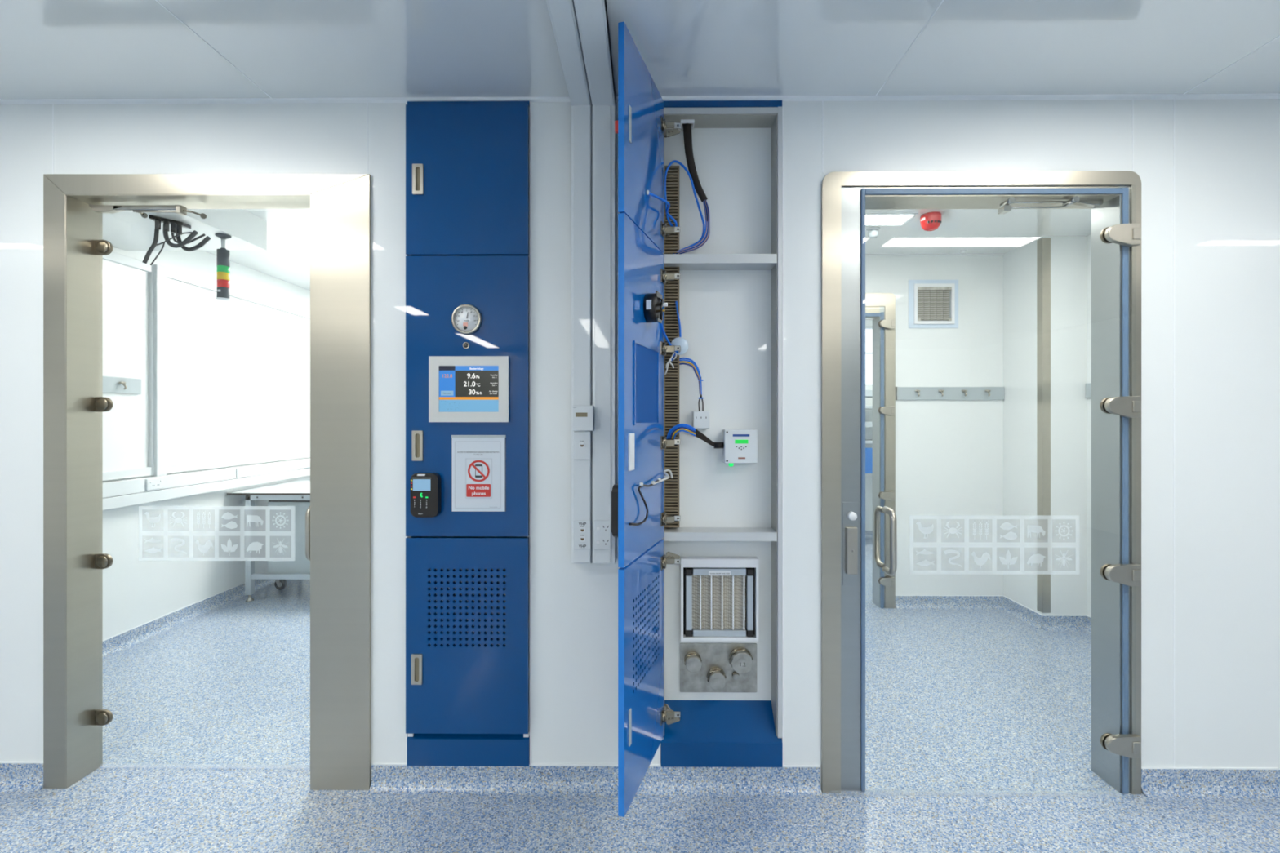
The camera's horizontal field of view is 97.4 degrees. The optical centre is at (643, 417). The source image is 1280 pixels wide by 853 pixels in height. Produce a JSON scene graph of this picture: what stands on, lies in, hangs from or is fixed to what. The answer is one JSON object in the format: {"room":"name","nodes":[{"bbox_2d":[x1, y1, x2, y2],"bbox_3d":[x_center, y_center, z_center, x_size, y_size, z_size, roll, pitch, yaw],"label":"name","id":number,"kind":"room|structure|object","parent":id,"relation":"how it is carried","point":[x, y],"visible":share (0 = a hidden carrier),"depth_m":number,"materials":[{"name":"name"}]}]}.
{"room":"clean room","nodes":[
{"label":"clean room","id":0,"kind":"room"},
{"bbox_2d":[102,246,310,639],"bbox_3d":[-2.967,0.090,4.134,0.100,2.400,4.080,0,0,0],"label":"wall","id":1,"kind":"structure","parent":0,"point":[136,593],"depth_m":3.54,"materials":[{"name":"white paint"}]},
{"bbox_2d":[102,251,154,480],"bbox_3d":[-2.902,-0.285,2.754,0.053,1.250,1.222,0,0,0],"label":"window","id":2,"kind":"structure","parent":1,"relation":"in","point":[128,282],"depth_m":3.18,"materials":[{"name":"white glass"}]},
{"bbox_2d":[151,264,166,476],"bbox_3d":[-2.903,-0.281,3.362,0.040,1.257,0.067,0,0,0],"label":"riser trunking","id":3,"kind":"object","parent":1,"relation":"attached to","point":[160,272],"visible":0.92,"depth_m":3.35,"materials":[{"name":"white plastic"}]},
{"bbox_2d":[102,208,266,250],"bbox_3d":[-2.529,-1.028,2.630,0.800,0.165,1.080,0,0,0],"label":"ceiling","id":4,"kind":"structure","parent":1,"relation":"attached to","point":[126,230],"depth_m":2.91,"materials":[{"name":"white paint"}]},
{"bbox_2d":[102,573,275,659],"bbox_3d":[-2.898,1.247,4.133,0.038,0.086,4.080,0,0,0],"label":"baseboard","id":5,"kind":"structure","parent":1,"relation":"attached to","point":[115,644],"depth_m":3.48,"materials":[{"name":"plastic"}]},
{"bbox_2d":[102,457,310,510],"bbox_3d":[-2.892,0.420,4.108,0.050,0.145,4.030,0,0,0],"label":"cable trunking","id":6,"kind":"object","parent":1,"relation":"attached to","point":[126,492],"depth_m":3.59,"materials":[{"name":"white plastic"}]},
{"bbox_2d":[146,477,164,490],"bbox_3d":[-2.867,0.387,3.300,0.014,0.064,0.115,0,0,0],"label":"power outlet","id":7,"kind":"object","parent":6,"relation":"attached to","point":[154,483],"visible":1,"depth_m":3.29,"materials":[{"name":"white plastic"}]},
{"bbox_2d":[235,466,248,477],"bbox_3d":[-2.861,0.387,4.011,0.014,0.064,0.116,0,0,0],"label":"power outlet","id":8,"kind":"object","parent":6,"relation":"attached to","point":[241,472],"visible":1,"depth_m":4.00,"materials":[{"name":"white plastic"}]},
{"bbox_2d":[299,459,310,468],"bbox_3d":[-2.855,0.387,4.742,0.014,0.064,0.134,0,0,0],"label":"power outlet","id":9,"kind":"object","parent":6,"relation":"attached to","point":[303,464],"visible":1,"depth_m":4.73,"materials":[{"name":"white plastic"}]},
{"bbox_2d":[166,268,310,473],"bbox_3d":[-2.902,-0.285,4.690,0.022,1.250,2.668,0,0,0],"label":"window","id":10,"kind":"structure","parent":1,"relation":"in","point":[238,368],"depth_m":3.98,"materials":[{"name":"white glass"}]},
{"bbox_2d":[0,98,1279,788],"bbox_3d":[0.016,0.090,2.010,10.400,2.400,0.121,0,0,0],"label":"wall","id":11,"kind":"structure","parent":0,"point":[1208,170],"depth_m":1.95,"materials":[{"name":"white paint"}]},
{"bbox_2d":[0,761,43,793],"bbox_3d":[-3.638,1.247,1.960,3.093,0.086,0.038,0,0,0],"label":"baseboard","id":12,"kind":"structure","parent":11,"relation":"attached to","point":[15,777],"depth_m":1.96,"materials":[{"name":"plastic"}]},
{"bbox_2d":[149,214,191,235],"bbox_3d":[-2.253,-0.914,2.680,0.052,0.061,0.163,0,0,39],"label":"plate","id":13,"kind":"object","parent":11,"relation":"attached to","point":[176,226],"visible":0.98,"depth_m":2.67,"materials":[{"name":"black plastic"}]},
{"bbox_2d":[142,228,159,263],"bbox_3d":[-2.309,-0.812,2.633,0.076,0.177,0.016,0,0,0],"label":"cable","id":14,"kind":"object","parent":13,"relation":"hanging from","point":[154,243],"visible":1,"depth_m":2.63,"materials":[{"name":"grey plastic"}]},
{"bbox_2d":[150,242,164,265],"bbox_3d":[-2.295,-0.775,2.652,0.070,0.110,0.006,0,0,0],"label":"hanging cable","id":15,"kind":"object","parent":13,"relation":"hanging from","point":[163,244],"visible":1,"depth_m":2.65,"materials":[{"name":"grey plastic"}]},
{"bbox_2d":[156,231,192,245],"bbox_3d":[-2.223,-0.844,2.652,0.184,0.070,0.006,0,0,0],"label":"cable","id":16,"kind":"object","parent":13,"relation":"hanging from","point":[166,241],"visible":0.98,"depth_m":2.65,"materials":[{"name":"grey plastic"}]},
{"bbox_2d":[162,229,198,248],"bbox_3d":[-2.210,-0.868,2.682,0.164,0.112,0.019,0,0,0],"label":"cable","id":17,"kind":"object","parent":13,"relation":"hanging from","point":[191,236],"visible":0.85,"depth_m":2.67,"materials":[{"name":"grey plastic"}]},
{"bbox_2d":[171,232,205,244],"bbox_3d":[-2.197,-0.876,2.712,0.163,0.075,0.010,0,0,0],"label":"cable","id":18,"kind":"object","parent":13,"relation":"hanging from","point":[172,234],"visible":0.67,"depth_m":2.71,"materials":[{"name":"grey plastic"}]},
{"bbox_2d":[175,233,210,251],"bbox_3d":[-2.190,-0.869,2.732,0.169,0.117,0.019,0,0,0],"label":"cable","id":19,"kind":"object","parent":13,"relation":"hanging from","point":[206,238],"visible":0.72,"depth_m":2.72,"materials":[{"name":"grey plastic"}]},
{"bbox_2d":[43,173,371,790],"bbox_3d":[-1.518,0.221,2.015,1.140,2.139,0.130,0,0,0],"label":"door","id":20,"kind":"structure","parent":11,"relation":"in","point":[338,517],"depth_m":1.95,"materials":[{"name":"metal"}]},
{"bbox_2d":[88,204,206,218],"bbox_3d":[-1.793,-0.746,2.035,0.394,0.039,0.072,0,0,0],"label":"door closer","id":21,"kind":"object","parent":20,"relation":"attached to","point":[180,210],"depth_m":2.01,"materials":[{"name":"silver metal"}]},
{"bbox_2d":[214,233,231,300],"bbox_3d":[-2.173,-0.778,2.905,0.068,0.334,0.068,0,0,0],"label":"light","id":22,"kind":"object","parent":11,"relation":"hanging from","point":[223,255],"visible":1,"depth_m":2.89,"materials":[{"name":"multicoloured plastic"}]},
{"bbox_2d":[405,100,530,766],"bbox_3d":[-0.609,0.052,1.992,0.435,2.311,0.125,0,0,0],"label":"tall cabinet","id":23,"kind":"object","parent":11,"relation":"attached to","point":[468,163],"visible":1,"depth_m":1.94,"materials":[{"name":"blue metal"}]},
{"bbox_2d":[415,657,418,680],"bbox_3d":[-0.780,0.866,1.937,0.016,0.082,0.001,0,0,0],"label":"handle","id":24,"kind":"object","parent":23,"relation":"on","point":[416,659],"depth_m":1.94,"materials":[{"name":"silver metal"}]},
{"bbox_2d":[415,433,419,457],"bbox_3d":[-0.777,0.095,1.937,0.016,0.082,0.001,0,0,0],"label":"handle","id":25,"kind":"object","parent":23,"relation":"on","point":[417,435],"depth_m":1.94,"materials":[{"name":"silver metal"}]},
{"bbox_2d":[416,167,420,191],"bbox_3d":[-0.776,-0.822,1.937,0.016,0.082,0.001,0,0,0],"label":"handle","id":26,"kind":"object","parent":23,"relation":"on","point":[418,169],"depth_m":1.94,"materials":[{"name":"silver metal"}]},
{"bbox_2d":[410,472,440,517],"bbox_3d":[-0.745,0.263,1.920,0.094,0.148,0.033,0,0,0],"label":"reader","id":27,"kind":"object","parent":23,"relation":"attached to","point":[425,487],"visible":1,"depth_m":1.91,"materials":[{"name":"black plastic"}]},
{"bbox_2d":[462,342,469,348],"bbox_3d":[-0.611,-0.250,1.935,0.023,0.023,0.003,0,0,0],"label":"socket","id":28,"kind":"object","parent":23,"relation":"attached to","point":[465,344],"visible":1,"depth_m":1.93,"materials":[{"name":"silver metal"}]},
{"bbox_2d":[451,303,482,334],"bbox_3d":[-0.608,-0.339,1.930,0.104,0.104,0.014,0,0,0],"label":"pressure gauge","id":29,"kind":"object","parent":23,"relation":"attached to","point":[466,319],"visible":1,"depth_m":1.93,"materials":[{"name":"white metal"}]},
{"bbox_2d":[428,355,509,422],"bbox_3d":[-0.599,-0.099,1.930,0.273,0.226,0.012,0,0,0],"label":"screen","id":30,"kind":"object","parent":23,"relation":"attached to","point":[462,388],"visible":1,"depth_m":1.93,"materials":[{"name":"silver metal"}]},
{"bbox_2d":[451,435,506,511],"bbox_3d":[-0.567,0.191,1.933,0.189,0.264,0.006,0,0,0],"label":"notice sign","id":31,"kind":"object","parent":23,"relation":"attached to","point":[478,461],"visible":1,"depth_m":1.93,"materials":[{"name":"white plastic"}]},
{"bbox_2d":[546,0,616,564],"bbox_3d":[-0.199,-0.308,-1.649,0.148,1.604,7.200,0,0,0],"label":"cable trunking","id":32,"kind":"object","parent":11,"relation":"attached to","point":[580,28],"visible":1,"depth_m":1.90,"materials":[{"name":"grey plastic"}]},
{"bbox_2d":[573,520,591,549],"bbox_3d":[-0.207,0.395,1.894,0.058,0.097,0.007,0,0,0],"label":"outlet","id":33,"kind":"object","parent":32,"relation":"attached to","point":[582,529],"visible":1,"depth_m":1.89,"materials":[{"name":"white plastic"}]},
{"bbox_2d":[578,522,586,547],"bbox_3d":[-0.206,0.395,1.891,0.025,0.085,0.001,0,0,0],"label":"print","id":34,"kind":"object","parent":33,"relation":"attached to","point":[582,526],"depth_m":1.89},
{"bbox_2d":[573,431,591,459],"bbox_3d":[-0.207,0.093,1.894,0.058,0.096,0.007,0,0,0],"label":"outlet","id":35,"kind":"object","parent":32,"relation":"attached to","point":[582,440],"visible":1,"depth_m":1.89,"materials":[{"name":"white plastic"}]},
{"bbox_2d":[572,405,594,431],"bbox_3d":[-0.203,0.001,1.882,0.070,0.084,0.030,0,0,0],"label":"thermostat","id":36,"kind":"object","parent":32,"relation":"attached to","point":[583,416],"visible":1,"depth_m":1.87,"materials":[{"name":"white plastic"}]},
{"bbox_2d":[593,520,610,549],"bbox_3d":[-0.139,0.394,1.893,0.058,0.097,0.009,0,0,0],"label":"power outlet","id":37,"kind":"object","parent":32,"relation":"attached to","point":[602,529],"visible":1,"depth_m":1.89,"materials":[{"name":"white plastic"}]},
{"bbox_2d":[366,763,822,797],"bbox_3d":[-0.168,1.247,1.932,1.557,0.086,0.038,0,0,0],"label":"baseboard","id":38,"kind":"structure","parent":11,"relation":"attached to","point":[387,779],"depth_m":1.94,"materials":[{"name":"plastic"}]},
{"bbox_2d":[617,21,783,817],"bbox_3d":[0.132,0.053,1.889,0.748,2.306,0.345,0,0,-37],"label":"electrical cabinet","id":39,"kind":"object","parent":11,"relation":"attached to","point":[731,286],"visible":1,"depth_m":1.97,"materials":[{"name":"blue metal"}]},
{"bbox_2d":[611,483,617,537],"bbox_3d":[-0.063,0.263,1.616,0.033,0.148,0.094,0,0,17],"label":"reader","id":40,"kind":"object","parent":39,"relation":"attached to","point":[615,489],"visible":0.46,"depth_m":1.57,"materials":[{"name":"black plastic"}]},
{"bbox_2d":[614,120,617,133],"bbox_3d":[-0.068,-0.819,1.578,0.022,0.034,0.012,0,0,17],"label":"tab","id":41,"kind":"object","parent":39,"relation":"attached to","point":[615,121],"visible":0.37,"depth_m":1.57,"materials":[{"name":"red plastic"}]},
{"bbox_2d":[629,469,672,525],"bbox_3d":[0.035,0.243,1.766,0.031,0.133,0.430,0,0,18],"label":"lead","id":42,"kind":"object","parent":39,"relation":"in","point":[666,476],"visible":1,"depth_m":1.68,"materials":[{"name":"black plastic"}]},
{"bbox_2d":[643,290,667,323],"bbox_3d":[0.023,-0.339,1.733,0.088,0.104,0.104,0,0,17],"label":"pressure gauge","id":43,"kind":"object","parent":39,"relation":"attached to","point":[653,311],"visible":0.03,"depth_m":1.70,"materials":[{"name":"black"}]},
{"bbox_2d":[664,266,679,527],"bbox_3d":[0.101,-0.080,2.014,0.053,0.938,0.050,0,0,0],"label":"duct","id":44,"kind":"object","parent":39,"relation":"in","point":[671,288],"visible":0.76,"depth_m":1.99,"materials":[{"name":"grey"}]},
{"bbox_2d":[664,165,679,253],"bbox_3d":[0.101,-0.741,2.016,0.053,0.310,0.046,0,0,0],"label":"duct","id":45,"kind":"object","parent":39,"relation":"in","point":[671,242],"visible":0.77,"depth_m":1.99,"materials":[{"name":"grey"}]},
{"bbox_2d":[660,301,688,374],"bbox_3d":[0.089,-0.281,1.925,0.140,0.265,0.062,0,0,-44],"label":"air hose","id":46,"kind":"object","parent":39,"relation":"attached to","point":[681,341],"visible":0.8,"depth_m":1.94,"materials":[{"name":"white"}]},
{"bbox_2d":[646,160,705,246],"bbox_3d":[0.074,-0.746,1.891,0.107,0.324,0.355,0,0,36],"label":"air hose","id":47,"kind":"object","parent":39,"relation":"attached to","point":[664,200],"visible":0.92,"depth_m":1.98,"materials":[{"name":"blue plastic"}]},
{"bbox_2d":[680,119,694,128],"bbox_3d":[0.156,-1.046,2.002,0.048,0.012,0.043,0,0,0],"label":"clamp","id":48,"kind":"object","parent":39,"relation":"attached to","point":[682,121],"visible":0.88,"depth_m":1.98,"materials":[{"name":"white plastic"}]},
{"bbox_2d":[673,123,710,253],"bbox_3d":[0.170,-0.820,1.993,0.130,0.477,0.038,0,0,9],"label":"cable loom","id":49,"kind":"object","parent":39,"relation":"attached to","point":[686,126],"visible":0.98,"depth_m":1.98,"materials":[{"name":"black plastic"}]},
{"bbox_2d":[692,411,709,428],"bbox_3d":[0.206,0.007,2.018,0.058,0.062,0.041,0,0,0],"label":"junction box","id":50,"kind":"object","parent":39,"relation":"attached to","point":[700,420],"visible":0.9,"depth_m":2.00,"materials":[{"name":"white plastic"}]},
{"bbox_2d":[679,357,703,411],"bbox_3d":[0.170,-0.119,2.001,0.093,0.191,0.021,0,0,-9],"label":"wire group","id":51,"kind":"object","parent":50,"relation":"attached to","point":[693,364],"visible":1,"depth_m":2.00,"materials":[{"name":"blue plastic"}]},
{"bbox_2d":[680,643,756,692],"bbox_3d":[0.271,0.906,2.013,0.279,0.176,0.050,0,0,0],"label":"plate","id":52,"kind":"object","parent":39,"relation":"attached to","point":[704,667],"visible":1,"depth_m":2.03,"materials":[{"name":"metal"}]},
{"bbox_2d":[680,556,758,641],"bbox_3d":[0.272,0.650,2.020,0.277,0.293,0.035,0,0,0],"label":"filter","id":53,"kind":"object","parent":39,"relation":"in","point":[719,595],"visible":1,"depth_m":2.02,"materials":[{"name":"white metal"}]},
{"bbox_2d":[664,527,777,541],"bbox_3d":[0.267,0.412,1.992,0.389,0.030,0.092,0,0,0],"label":"shelf","id":54,"kind":"object","parent":39,"relation":"attached to","point":[671,534],"depth_m":1.95,"materials":[{"name":"silver metal"}]},
{"bbox_2d":[664,253,777,270],"bbox_3d":[0.267,-0.552,1.992,0.389,0.032,0.092,0,0,0],"label":"shelf","id":55,"kind":"object","parent":39,"relation":"attached to","point":[684,261],"depth_m":1.95,"materials":[{"name":"silver metal"}]},
{"bbox_2d":[713,429,757,466],"bbox_3d":[0.328,0.107,2.009,0.152,0.132,0.056,0,0,0],"label":"controller","id":56,"kind":"object","parent":39,"relation":"attached to","point":[738,446],"visible":0.99,"depth_m":1.98,"materials":[{"name":"white plastic"}]},
{"bbox_2d":[666,423,715,446],"bbox_3d":[0.172,0.061,1.985,0.181,0.083,0.036,0,0,-4],"label":"wire group","id":57,"kind":"object","parent":56,"relation":"attached to","point":[686,428],"visible":1,"depth_m":1.98,"materials":[{"name":"blue plastic"}]},
{"bbox_2d":[821,170,1141,794],"bbox_3d":[1.161,0.221,1.952,1.090,2.138,0.216,0,0,0],"label":"door","id":58,"kind":"structure","parent":11,"relation":"in","point":[1116,224],"depth_m":1.93,"materials":[{"name":"metal"}]},
{"bbox_2d":[997,195,1103,214],"bbox_3d":[1.431,-0.743,1.962,0.369,0.053,0.074,0,0,0],"label":"door closer","id":59,"kind":"object","parent":58,"relation":"attached to","point":[1005,206],"depth_m":1.97,"materials":[{"name":"silver metal"}]},
{"bbox_2d":[1099,564,1111,580],"bbox_3d":[1.590,0.527,1.919,0.056,0.056,0.011,0,0,0],"label":"washer","id":60,"kind":"object","parent":58,"relation":"in","point":[1104,571],"depth_m":1.91,"materials":[{"name":"metal"}]},
{"bbox_2d":[1099,397,1111,413],"bbox_3d":[1.590,-0.043,1.919,0.056,0.056,0.011,0,0,0],"label":"washer","id":61,"kind":"object","parent":58,"relation":"in","point":[1104,403],"depth_m":1.91,"materials":[{"name":"metal"}]},
{"bbox_2d":[1099,226,1111,244],"bbox_3d":[1.590,-0.624,1.919,0.056,0.056,0.011,0,0,0],"label":"washer","id":62,"kind":"object","parent":58,"relation":"in","point":[1104,236],"depth_m":1.91,"materials":[{"name":"metal"}]},
{"bbox_2d":[1099,733,1112,750],"bbox_3d":[1.590,1.106,1.919,0.056,0.056,0.011,0,0,0],"label":"washer","id":63,"kind":"object","parent":58,"relation":"in","point":[1104,740],"depth_m":1.91,"materials":[{"name":"metal"}]},
{"bbox_2d":[1141,767,1279,799],"bbox_3d":[3.463,1.247,1.903,3.505,0.086,0.038,0,0,0],"label":"baseboard","id":64,"kind":"structure","parent":11,"relation":"attached to","point":[1157,783],"depth_m":1.93,"materials":[{"name":"plastic"}]},
{"bbox_2d":[0,538,1279,852],"bbox_3d":[0.013,1.340,1.600,10.600,0.100,13.900,0,0,0],"label":"floor","id":65,"kind":"structure","parent":0,"point":[978,722],"depth_m":1.93,"materials":[{"name":"plastic"}]},
{"bbox_2d":[226,480,310,601],"bbox_3d":[-2.311,0.907,4.317,1.192,0.767,0.803,0,0,0],"label":"lab table","id":66,"kind":"object","parent":65,"relation":"on","point":[299,490],"visible":0.32,"depth_m":3.94,"materials":[{"name":"white metal"}]},
{"bbox_2d":[267,500,310,573],"bbox_3d":[-2.236,0.860,4.298,0.880,0.553,0.600,0,0,0],"label":"drawer box","id":67,"kind":"object","parent":66,"relation":"hanging from","point":[301,565],"visible":0.1,"depth_m":4.00,"materials":[{"name":"grey metal"}]},
{"bbox_2d":[274,579,287,590],"bbox_3d":[-2.674,1.215,4.221,0.195,0.150,0.060,0,0,0],"label":"wheel","id":68,"kind":"object","parent":65,"relation":"on","point":[280,584],"visible":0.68,"depth_m":4.21,"materials":[{"name":"black plastic"}]},
{"bbox_2d":[865,390,872,473],"bbox_3d":[2.395,0.510,5.631,0.900,1.560,0.400,0,0,0],"label":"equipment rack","id":69,"kind":"object","parent":65,"relation":"on","point":[868,393],"visible":0.02,"depth_m":5.45,"materials":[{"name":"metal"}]},
{"bbox_2d":[865,390,872,397],"bbox_3d":[2.395,-0.240,5.631,0.900,0.060,0.400,0,0,0],"label":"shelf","id":70,"kind":"object","parent":69,"relation":"attached to","point":[868,393],"depth_m":5.43,"materials":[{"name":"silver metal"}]},
{"bbox_2d":[865,405,872,408],"bbox_3d":[2.395,-0.105,5.631,0.900,0.030,0.400,0,0,0],"label":"shelf","id":71,"kind":"object","parent":69,"relation":"attached to","point":[866,406],"depth_m":5.43,"materials":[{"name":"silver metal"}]},
{"bbox_2d":[865,422,872,426],"bbox_3d":[2.395,0.065,5.631,0.900,0.050,0.400,0,0,0],"label":"shelf","id":72,"kind":"object","parent":69,"relation":"attached to","point":[867,424],"depth_m":5.43,"materials":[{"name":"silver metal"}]},
{"bbox_2d":[865,439,872,444],"bbox_3d":[2.395,0.235,5.631,0.900,0.030,0.400,0,0,0],"label":"shelf","id":73,"kind":"object","parent":69,"relation":"attached to","point":[867,441],"depth_m":5.43,"materials":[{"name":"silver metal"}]},
{"bbox_2d":[0,0,1279,344],"bbox_3d":[0.013,-1.154,1.600,10.600,0.112,13.900,0,0,0],"label":"ceiling","id":74,"kind":"structure","parent":0,"point":[50,49],"depth_m":1.72,"materials":[{"name":"white paint"}]},
{"bbox_2d":[866,226,879,238],"bbox_3d":[1.348,-1.082,3.297,0.072,0.056,0.072,0,0,0],"label":"smoke detector","id":75,"kind":"object","parent":74,"relation":"attached to","point":[873,231],"visible":1,"depth_m":3.28,"materials":[{"name":"white plastic"}]},
{"bbox_2d":[865,212,918,226],"bbox_3d":[1.122,-1.106,3.131,0.722,0.008,0.188,0,0,0],"label":"recessed light","id":76,"kind":"object","parent":74,"relation":"in","point":[872,219],"visible":0.37,"depth_m":3.11,"materials":[{"name":"white plastic"}]},
{"bbox_2d":[865,214,913,224],"bbox_3d":[1.122,-1.107,3.131,0.694,0.004,0.160,0,0,0],"label":"diffuser","id":77,"kind":"object","parent":76,"relation":"attached to","point":[869,219],"depth_m":3.12,"materials":[{"name":"white plastic"}]},
{"bbox_2d":[920,211,942,231],"bbox_3d":[1.573,-1.067,3.077,0.110,0.086,0.110,0,0,0],"label":"beacon","id":78,"kind":"object","parent":74,"relation":"attached to","point":[930,221],"visible":1,"depth_m":3.04,"materials":[{"name":"red plastic"}]},
{"bbox_2d":[865,320,872,529],"bbox_3d":[2.024,0.090,6.084,2.850,2.400,0.100,0,0,0],"label":"wall","id":79,"kind":"structure","parent":0,"point":[868,401],"depth_m":6.03,"materials":[{"name":"white paint"}]},
{"bbox_2d":[865,529,872,538],"bbox_3d":[2.023,1.247,6.015,2.850,0.086,0.038,0,0,0],"label":"baseboard","id":80,"kind":"structure","parent":79,"relation":"attached to","point":[868,533],"depth_m":6.03,"materials":[{"name":"plastic"}]},
{"bbox_2d":[865,325,872,386],"bbox_3d":[2.099,-0.660,6.068,1.700,0.660,0.050,0,0,0],"label":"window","id":81,"kind":"structure","parent":79,"relation":"in","point":[867,327],"depth_m":6.04,"materials":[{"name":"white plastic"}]},
{"bbox_2d":[865,255,1003,595],"bbox_3d":[1.484,0.090,3.878,1.915,2.400,0.120,0,0,0],"label":"wall","id":82,"kind":"structure","parent":0,"point":[949,453],"depth_m":3.81,"materials":[{"name":"white paint"}]},
{"bbox_2d":[865,293,895,608],"bbox_3d":[1.076,0.222,3.858,1.259,2.136,0.166,0,0,0],"label":"door","id":83,"kind":"structure","parent":82,"relation":"in","point":[880,308],"depth_m":3.81,"materials":[{"name":"metal"}]},
{"bbox_2d":[908,280,958,328],"bbox_3d":[1.966,-0.773,3.804,0.332,0.327,0.020,0,0,0],"label":"air vent","id":84,"kind":"object","parent":82,"relation":"in","point":[932,304],"visible":1,"depth_m":3.81,"materials":[{"name":"white plastic"}]},
{"bbox_2d":[895,595,1003,609],"bbox_3d":[2.075,1.247,3.795,0.730,0.086,0.038,0,0,0],"label":"baseboard","id":85,"kind":"structure","parent":82,"relation":"attached to","point":[902,602],"depth_m":3.81,"materials":[{"name":"plastic"}]},
{"bbox_2d":[895,386,1004,399],"bbox_3d":[2.075,-0.167,3.789,0.727,0.089,0.049,0,0,0],"label":"hook rail","id":86,"kind":"object","parent":82,"relation":"attached to","point":[901,393],"visible":1,"depth_m":3.80,"materials":[{"name":"grey metal"}]},
{"bbox_2d":[1003,235,1087,615],"bbox_3d":[2.624,0.090,3.679,0.370,2.400,0.500,0,0,0],"label":"wall","id":87,"kind":"structure","parent":0,"point":[1068,254],"depth_m":3.43,"materials":[{"name":"white paint"}]},
{"bbox_2d":[1001,595,1042,629],"bbox_3d":[2.420,1.247,3.621,0.038,0.086,0.380,0,0,0],"label":"baseboard","id":88,"kind":"structure","parent":87,"relation":"attached to","point":[1030,617],"depth_m":3.60,"materials":[{"name":"plastic"}]},
{"bbox_2d":[1036,237,1050,613],"bbox_3d":[2.460,0.045,3.453,0.049,2.290,0.049,0,0,0],"label":"guard","id":89,"kind":"object","parent":87,"relation":"attached to","point":[1043,245],"visible":1,"depth_m":3.43,"materials":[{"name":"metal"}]},
{"bbox_2d":[1087,234,1091,617],"bbox_3d":[2.752,0.090,2.738,0.100,2.400,1.380,0,0,0],"label":"wall","id":90,"kind":"structure","parent":0,"point":[1089,237],"depth_m":3.41,"materials":[{"name":"white paint"}]},
{"bbox_2d":[1042,614,1087,631],"bbox_3d":[2.572,1.247,3.410,0.270,0.086,0.038,0,0,0],"label":"baseboard","id":91,"kind":"structure","parent":90,"relation":"attached to","point":[1051,623],"depth_m":3.43,"materials":[{"name":"plastic"}]},
{"bbox_2d":[1085,382,1091,397],"bbox_3d":[2.696,-0.167,2.826,0.014,0.087,1.195,0,0,0],"label":"hook rail","id":92,"kind":"object","parent":90,"relation":"attached to","point":[1088,386],"visible":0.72,"depth_m":3.40,"materials":[{"name":"grey metal"}]},
{"bbox_2d":[1085,615,1091,634],"bbox_3d":[2.683,1.247,2.739,0.038,0.086,1.380,0,0,0],"label":"baseboard","id":93,"kind":"structure","parent":90,"relation":"attached to","point":[1089,618],"depth_m":3.40,"materials":[{"name":"plastic"}]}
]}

